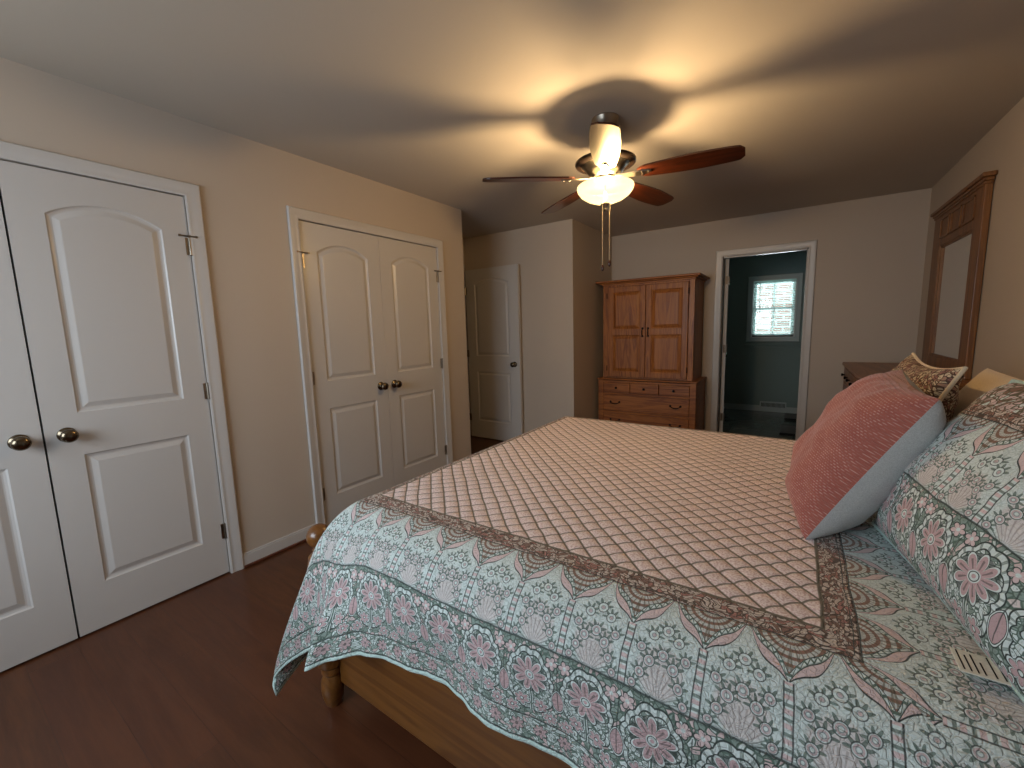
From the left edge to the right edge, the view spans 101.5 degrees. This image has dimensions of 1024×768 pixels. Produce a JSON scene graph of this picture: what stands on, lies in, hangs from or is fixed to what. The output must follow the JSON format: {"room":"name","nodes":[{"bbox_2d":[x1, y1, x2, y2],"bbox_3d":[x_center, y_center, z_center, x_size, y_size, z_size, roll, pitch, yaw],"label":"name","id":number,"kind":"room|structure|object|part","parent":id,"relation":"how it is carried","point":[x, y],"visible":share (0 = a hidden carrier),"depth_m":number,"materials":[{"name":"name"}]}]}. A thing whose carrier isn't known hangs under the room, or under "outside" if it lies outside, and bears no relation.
{"room":"bedroom","nodes":[
{"label":"bedroom","id":0,"kind":"room"},
{"bbox_2d":[0,196,76,627],"bbox_3d":[-1.591,-0.009,2.575,0.040,2.112,3.136,3,9,34],"label":"wall","id":1,"kind":"structure","parent":0,"point":[0,196],"depth_m":1.83,"materials":[{"name":"white paint"}]},
{"bbox_2d":[0,57,470,572],"bbox_3d":[-1.910,-0.163,2.554,0.800,2.440,4.090,3,9,34],"label":"wall","id":2,"kind":"structure","parent":0,"point":[246,186],"depth_m":2.43,"materials":[{"name":"paint"}]},
{"bbox_2d":[0,202,77,671],"bbox_3d":[-2.154,0.176,1.485,0.101,2.040,0.641,3,9,34],"label":"door","id":3,"kind":"structure","parent":2,"relation":"in","point":[37,615],"depth_m":1.73,"materials":[{"name":"wood"}]},
{"bbox_3d":[-1.994,0.240,1.697,0.066,0.064,0.064,3,9,34],"label":"knob","id":4,"kind":"part","parent":3,"relation":"part of","materials":[{"name":"metal"}]},
{"bbox_2d":[0,160,228,636],"bbox_3d":[-1.791,0.096,2.016,0.101,2.040,0.641,3,9,34],"label":"door","id":5,"kind":"structure","parent":2,"relation":"in","point":[103,272],"depth_m":1.96,"materials":[{"name":"wood"}]},
{"bbox_3d":[-1.917,0.223,1.809,0.066,0.064,0.064,3,9,34],"label":"knob","id":6,"kind":"part","parent":5,"relation":"part of","materials":[{"name":"metal"}]},
{"bbox_2d":[0,140,243,572],"bbox_3d":[-1.975,0.106,1.748,0.018,2.120,1.360,3,9,34],"label":"trim","id":7,"kind":"structure","parent":2,"relation":"attached to","point":[8,151],"depth_m":2.19,"materials":[{"name":"white wood"}]},
{"bbox_2d":[243,523,315,567],"bbox_3d":[-1.537,1.025,2.486,0.013,0.083,4.103,3,9,34],"label":"baseboard","id":8,"kind":"structure","parent":2,"relation":"attached to","point":[262,551],"depth_m":2.58,"materials":[{"name":"white wood"}]},
{"bbox_2d":[297,221,393,525],"bbox_3d":[-1.137,-0.047,2.974,0.101,2.040,0.641,3,9,34],"label":"door","id":9,"kind":"structure","parent":2,"relation":"in","point":[341,267],"depth_m":2.96,"materials":[{"name":"wood"}]},
{"bbox_3d":[-0.977,0.016,3.186,0.066,0.064,0.064,3,9,34],"label":"knob","id":10,"kind":"part","parent":9,"relation":"part of","materials":[{"name":"metal"}]},
{"bbox_2d":[286,206,452,523],"bbox_3d":[-0.960,-0.117,3.235,0.018,2.120,1.355,3,9,34],"label":"trim","id":11,"kind":"structure","parent":2,"relation":"attached to","point":[293,213],"depth_m":2.77,"materials":[{"name":"white wood"}]},
{"bbox_2d":[378,237,446,485],"bbox_3d":[-0.777,-0.126,3.501,0.101,2.040,0.641,3,9,34],"label":"door","id":12,"kind":"structure","parent":2,"relation":"in","point":[409,274],"depth_m":3.46,"materials":[{"name":"wood"}]},
{"bbox_3d":[-0.903,0.000,3.294,0.066,0.064,0.064,3,9,34],"label":"knob","id":13,"kind":"part","parent":12,"relation":"part of","materials":[{"name":"metal"}]},
{"bbox_2d":[0,408,795,767],"bbox_3d":[0.228,0.894,3.822,5.832,0.100,8.540,3,9,34],"label":"floor","id":14,"kind":"structure","parent":0,"point":[185,679],"depth_m":1.57,"materials":[{"name":"brown wood"}]},
{"bbox_2d":[306,523,571,767],"bbox_3d":[0.713,0.687,1.600,2.236,0.860,1.840,3,9,34],"label":"bed","id":15,"kind":"object","parent":14,"relation":"on","point":[428,709],"visible":0.27,"depth_m":1.25,"materials":[{"name":"brown wood"}]},
{"bbox_3d":[-0.661,0.865,1.498,0.092,0.609,0.092,3,9,34],"label":"foot post","id":16,"kind":"part","parent":15,"relation":"part of","materials":[{"name":"brown wood"}]},
{"bbox_3d":[0.248,1.010,0.930,2.095,0.250,0.026,3,9,34],"label":"rail","id":17,"kind":"part","parent":15,"relation":"part of","materials":[{"name":"brown wood"}]},
{"bbox_2d":[596,273,709,429],"bbox_3d":[1.594,-0.258,4.825,1.117,1.848,0.564,3,9,34],"label":"armoire","id":18,"kind":"object","parent":14,"relation":"on","point":[653,326],"visible":0.97,"depth_m":4.58,"materials":[{"name":"brown wood"}]},
{"bbox_3d":[1.209,0.042,4.835,0.312,0.112,0.020,3,9,34],"label":"drawer","id":19,"kind":"part","parent":18,"relation":"part of","materials":[{"name":"brown wood"}]},
{"bbox_3d":[1.283,-0.583,4.713,0.432,1.007,0.020,3,9,34],"label":"cabinet door","id":20,"kind":"part","parent":18,"relation":"part of","materials":[{"name":"brown wood"}]},
{"bbox_3d":[1.472,0.058,4.657,0.312,0.112,0.020,3,9,34],"label":"drawer","id":21,"kind":"part","parent":18,"relation":"part of","materials":[{"name":"brown wood"}]},
{"bbox_3d":[1.483,0.470,4.712,0.947,0.234,0.020,3,9,34],"label":"drawer","id":22,"kind":"part","parent":18,"relation":"part of","materials":[{"name":"brown wood"}]},
{"bbox_3d":[1.477,0.233,4.681,0.947,0.187,0.020,3,9,34],"label":"drawer","id":23,"kind":"part","parent":18,"relation":"part of","materials":[{"name":"brown wood"}]},
{"bbox_3d":[1.611,-0.071,4.852,1.101,0.018,0.542,3,9,34],"label":"waist moulding","id":24,"kind":"part","parent":18,"relation":"part of","materials":[{"name":"brown wood"}]},
{"bbox_3d":[1.572,-1.149,4.713,1.115,0.053,0.552,3,9,34],"label":"crown moulding","id":25,"kind":"part","parent":18,"relation":"part of","materials":[{"name":"brown wood"}]},
{"bbox_3d":[1.647,-0.561,4.469,0.433,1.007,0.020,3,9,34],"label":"cabinet door","id":26,"kind":"part","parent":18,"relation":"part of","materials":[{"name":"brown wood"}]},
{"bbox_3d":[1.735,0.073,4.480,0.312,0.112,0.020,3,9,34],"label":"drawer","id":27,"kind":"part","parent":18,"relation":"part of","materials":[{"name":"brown wood"}]},
{"bbox_2d":[779,425,795,435],"bbox_3d":[3.378,0.569,5.130,0.160,0.030,0.450,3,9,34],"label":"floor mat","id":28,"kind":"object","parent":14,"relation":"on","point":[786,430],"visible":1,"depth_m":5.07,"materials":[{"name":"grey fabric"}]},
{"bbox_2d":[784,413,796,420],"bbox_3d":[3.894,0.462,5.841,0.150,0.030,0.380,3,9,34],"label":"floor mat","id":29,"kind":"object","parent":14,"relation":"on","point":[791,417],"visible":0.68,"depth_m":5.76,"materials":[{"name":"grey fabric"}]},
{"bbox_2d":[841,362,970,390],"bbox_3d":[2.858,0.373,3.168,0.552,0.957,1.450,3,9,34],"label":"dresser","id":30,"kind":"object","parent":14,"relation":"on","point":[853,371],"visible":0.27,"depth_m":3.32,"materials":[{"name":"brown wood"}]},
{"bbox_3d":[2.896,-0.066,3.613,0.018,0.120,0.432,3,9,34],"label":"drawer","id":31,"kind":"part","parent":30,"relation":"part of","materials":[{"name":"brown wood"}]},
{"bbox_3d":[2.650,-0.012,3.252,0.018,0.120,0.432,3,9,34],"label":"drawer","id":32,"kind":"part","parent":30,"relation":"part of","materials":[{"name":"brown wood"}]},
{"bbox_2d":[921,170,997,379],"bbox_3d":[3.058,-0.688,2.927,0.059,1.198,1.160,3,9,34],"label":"mirror","id":33,"kind":"object","parent":30,"relation":"on","point":[962,222],"visible":0.98,"depth_m":2.79,"materials":[{"name":"brown wood"}]},
{"bbox_3d":[3.058,-0.590,2.917,0.026,0.854,0.744,3,9,34],"label":"moulding","id":34,"kind":"part","parent":33,"relation":"part of","materials":[{"name":"brown wood"}]},
{"bbox_3d":[3.062,-0.590,2.915,0.004,0.810,0.690,3,9,34],"label":"glass","id":35,"kind":"part","parent":33,"relation":"part of","materials":[{"name":"white mirror"}]},
{"bbox_3d":[3.029,-1.123,2.857,0.010,0.145,0.740,3,9,34],"label":"frieze panel","id":36,"kind":"part","parent":33,"relation":"part of","materials":[{"name":"brown wood"}]},
{"bbox_3d":[3.042,-1.252,2.853,0.059,0.060,1.160,3,9,34],"label":"crown moulding","id":37,"kind":"part","parent":33,"relation":"part of","materials":[{"name":"brown wood"}]},
{"bbox_2d":[462,239,471,431],"bbox_3d":[-0.909,-0.489,4.835,0.120,2.440,1.090,3,9,34],"label":"wall","id":38,"kind":"structure","parent":0,"point":[462,239],"depth_m":5.11,"materials":[{"name":"paint"}]},
{"bbox_2d":[463,265,471,434],"bbox_3d":[-0.805,-0.342,4.878,0.018,2.132,0.900,3,9,34],"label":"trim","id":39,"kind":"structure","parent":38,"relation":"attached to","point":[463,265],"depth_m":5.22,"materials":[{"name":"white wood"}]},
{"bbox_2d":[0,0,1023,238],"bbox_3d":[0.180,-1.629,3.525,5.832,0.100,8.620,3,9,34],"label":"ceiling","id":40,"kind":"structure","parent":0,"point":[827,101],"depth_m":1.89,"materials":[{"name":"paint"}]},
{"bbox_2d":[482,112,745,270],"bbox_3d":[0.554,-1.024,2.276,1.248,0.796,1.286,3,9,34],"label":"ceiling fan","id":41,"kind":"object","parent":40,"relation":"hanging from","point":[606,185],"visible":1,"depth_m":2.17,"materials":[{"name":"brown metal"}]},
{"bbox_3d":[0.089,-1.096,2.242,0.493,0.008,0.140,-3,19,-5],"label":"fan blade","id":42,"kind":"part","parent":41,"relation":"part of","materials":[{"name":"brown wood"}]},
{"bbox_3d":[0.340,-1.159,2.664,0.140,0.008,0.493,-17,11,-21],"label":"fan blade","id":43,"kind":"part","parent":41,"relation":"part of","materials":[{"name":"brown wood"}]},
{"bbox_3d":[0.499,-0.825,2.307,0.007,0.324,0.006,3,9,34],"label":"pull chain","id":44,"kind":"part","parent":41,"relation":"part of","materials":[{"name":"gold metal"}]},
{"bbox_3d":[0.510,-1.037,2.290,0.306,0.095,0.306,3,9,34],"label":"lamp shade","id":45,"kind":"part","parent":41,"relation":"part of","materials":[{"name":"white glass"}]},
{"bbox_3d":[0.417,-1.057,1.873,0.140,0.008,0.493,11,11,11],"label":"fan blade","id":46,"kind":"part","parent":41,"relation":"part of","materials":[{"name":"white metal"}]},
{"bbox_3d":[0.539,-0.839,2.315,0.007,0.299,0.006,3,9,34],"label":"pull chain","id":47,"kind":"part","parent":41,"relation":"part of","materials":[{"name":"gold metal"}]},
{"bbox_3d":[0.824,-1.158,2.556,0.493,0.008,0.140,-6,-2,-41],"label":"fan blade","id":48,"kind":"part","parent":41,"relation":"part of","materials":[{"name":"brown wood"}]},
{"bbox_3d":[0.871,-1.095,2.067,0.493,0.008,0.140,4,-2,30],"label":"fan blade","id":49,"kind":"part","parent":41,"relation":"part of","materials":[{"name":"brown wood"}]},
{"bbox_2d":[464,219,611,432],"bbox_3d":[0.342,-0.595,5.379,1.574,2.440,1.227,3,9,34],"label":"wall","id":50,"kind":"structure","parent":0,"point":[560,262],"depth_m":4.65,"materials":[{"name":"paint"}]},
{"bbox_2d":[464,264,522,440],"bbox_3d":[-0.241,-0.334,4.958,0.776,2.040,0.101,3,9,34],"label":"door","id":51,"kind":"structure","parent":50,"relation":"in","point":[492,294],"depth_m":4.95,"materials":[{"name":"wood"}]},
{"bbox_3d":[0.015,-0.222,4.778,0.064,0.064,0.066,3,9,34],"label":"knob","id":52,"kind":"part","parent":51,"relation":"part of","materials":[{"name":"metal"}]},
{"bbox_2d":[724,250,806,407],"bbox_3d":[3.612,-0.818,6.391,2.100,2.440,0.120,3,9,34],"label":"wall","id":53,"kind":"structure","parent":0,"point":[753,376],"depth_m":6.30,"materials":[{"name":"teal paint"}]},
{"bbox_2d":[724,403,796,413],"bbox_3d":[3.607,0.357,6.489,1.900,0.085,0.013,3,9,34],"label":"baseboard","id":54,"kind":"structure","parent":53,"relation":"attached to","point":[726,405],"depth_m":6.40,"materials":[{"name":"white wood"}]},
{"bbox_2d":[744,344,800,348],"bbox_3d":[3.834,-0.557,6.184,0.715,0.065,0.035,3,9,34],"label":"trim","id":55,"kind":"structure","parent":53,"relation":"attached to","point":[792,347],"depth_m":6.17,"materials":[{"name":"white wood"}]},
{"bbox_2d":[760,401,786,408],"bbox_3d":[3.904,0.316,6.263,0.340,0.100,0.015,3,9,34],"label":"air vent","id":56,"kind":"object","parent":53,"relation":"in","point":[763,404],"visible":1,"depth_m":6.25,"materials":[{"name":"metal"}]},
{"bbox_2d":[761,402,784,407],"bbox_3d":[3.901,0.317,6.257,0.302,0.060,0.001,3,9,34],"label":"grille","id":57,"kind":"object","parent":56,"relation":"attached to","point":[763,404],"depth_m":6.26,"materials":[{"name":"metal"}]},
{"bbox_2d":[746,273,802,341],"bbox_3d":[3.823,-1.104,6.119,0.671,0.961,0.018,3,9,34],"label":"trim","id":58,"kind":"structure","parent":53,"relation":"attached to","point":[793,275],"depth_m":6.09,"materials":[{"name":"white wood"}]},
{"bbox_2d":[752,281,796,336],"bbox_3d":[3.868,-1.113,6.184,0.531,0.821,0.044,3,9,34],"label":"window","id":59,"kind":"structure","parent":53,"relation":"in","point":[792,281],"depth_m":6.16,"materials":[{"name":"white glass"}]},
{"bbox_2d":[752,278,796,336],"bbox_3d":[3.839,-1.108,6.143,0.523,0.817,0.042,3,9,34],"label":"window blind","id":60,"kind":"object","parent":59,"relation":"attached to","point":[760,283],"visible":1,"depth_m":6.14,"materials":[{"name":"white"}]},
{"bbox_3d":[3.853,-0.711,6.199,0.519,0.015,0.024,3,9,34],"label":"rail","id":61,"kind":"part","parent":60,"relation":"part of","materials":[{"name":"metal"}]},
{"bbox_3d":[3.831,-1.495,6.096,0.523,0.037,0.032,3,9,34],"label":"head rail","id":62,"kind":"part","parent":60,"relation":"part of","materials":[{"name":"white plastic"}]},
{"bbox_2d":[612,188,931,430],"bbox_3d":[2.537,-0.549,4.563,2.978,2.440,0.120,3,9,34],"label":"wall","id":63,"kind":"structure","parent":0,"point":[870,257],"depth_m":4.03,"materials":[{"name":"paint"}]},
{"bbox_2d":[718,258,729,431],"bbox_3d":[2.587,-0.429,5.084,0.101,2.040,0.776,2,8,23],"label":"door","id":64,"kind":"structure","parent":63,"relation":"in","point":[726,262],"depth_m":4.78,"materials":[{"name":"wood"}]},
{"bbox_2d":[710,240,816,439],"bbox_3d":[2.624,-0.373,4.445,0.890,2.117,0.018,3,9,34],"label":"trim","id":65,"kind":"structure","parent":63,"relation":"attached to","point":[812,244],"depth_m":4.29,"materials":[{"name":"white wood"}]},
{"bbox_2d":[916,97,1023,379],"bbox_3d":[1.962,-0.091,1.189,0.120,2.440,6.167,3,9,34],"label":"wall","id":66,"kind":"structure","parent":0,"point":[999,342],"depth_m":2.30,"materials":[{"name":"paint"}]},
{"bbox_3d":[0.746,0.493,1.556,2.020,0.223,1.535,3,9,34],"label":"mattress","id":67,"kind":"object","parent":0,"visible":0},
{"bbox_2d":[273,416,1023,767],"bbox_3d":[0.546,0.711,1.590,1.908,0.704,1.929,3,9,34],"label":"quilt","id":68,"kind":"object","parent":67,"relation":"on","point":[596,593],"visible":0.84,"depth_m":0.96,"materials":[{"name":"multicoloured fabric"}]},
{"bbox_2d":[785,370,945,539],"bbox_3d":[0.989,0.186,1.209,0.323,0.422,0.481,3,9,34],"label":"throw pillow","id":69,"kind":"object","parent":68,"relation":"on","point":[845,466],"visible":0.93,"depth_m":1.06,"materials":[{"name":"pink fabric"}]},
{"bbox_2d":[891,352,967,421],"bbox_3d":[1.434,0.114,1.546,0.234,0.422,0.667,3,9,34],"label":"pillow sham","id":70,"kind":"object","parent":68,"relation":"on","point":[943,384],"visible":0.28,"depth_m":1.29,"materials":[{"name":"beige fabric"}]},
{"bbox_3d":[1.417,0.113,1.557,0.193,0.412,0.660,3,9,34],"label":"panel","id":71,"kind":"part","parent":70,"relation":"part of","materials":[{"name":"brown fabric"}]},
{"bbox_3d":[1.450,0.115,1.535,0.195,0.412,0.660,3,9,34],"label":"panel","id":72,"kind":"part","parent":70,"relation":"part of","materials":[{"name":"brown fabric"}]},
{"bbox_2d":[871,379,1023,702],"bbox_3d":[0.982,0.238,0.793,0.342,0.421,0.702,2,8,28],"label":"pillow sham","id":73,"kind":"object","parent":68,"relation":"on","point":[955,514],"visible":0.95,"depth_m":0.76,"materials":[{"name":"fabric"}]},
{"bbox_2d":[955,649,1007,681],"bbox_3d":[0.764,0.458,0.683,0.048,0.001,0.050,3,9,34],"label":"tag","id":74,"kind":"object","parent":73,"relation":"on","point":[967,662],"depth_m":0.68,"materials":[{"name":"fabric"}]},
{"bbox_2d":[952,368,1023,418],"bbox_3d":[1.500,0.159,1.318,0.207,0.362,0.700,3,9,34],"label":"bed pillow","id":75,"kind":"object","parent":68,"relation":"on","point":[988,379],"visible":0.14,"depth_m":1.39,"materials":[{"name":"beige fabric"}]},
{"label":"outside","id":76,"kind":"structure","parent":0,"visible":0},
{"bbox_2d":[755,283,792,333],"bbox_3d":[5.190,-1.861,8.012,5.700,5.000,0.200,3,9,34],"label":"wall","id":77,"kind":"structure","parent":76,"point":[783,283],"depth_m":8.06,"materials":[{"name":"brick"}]}
]}

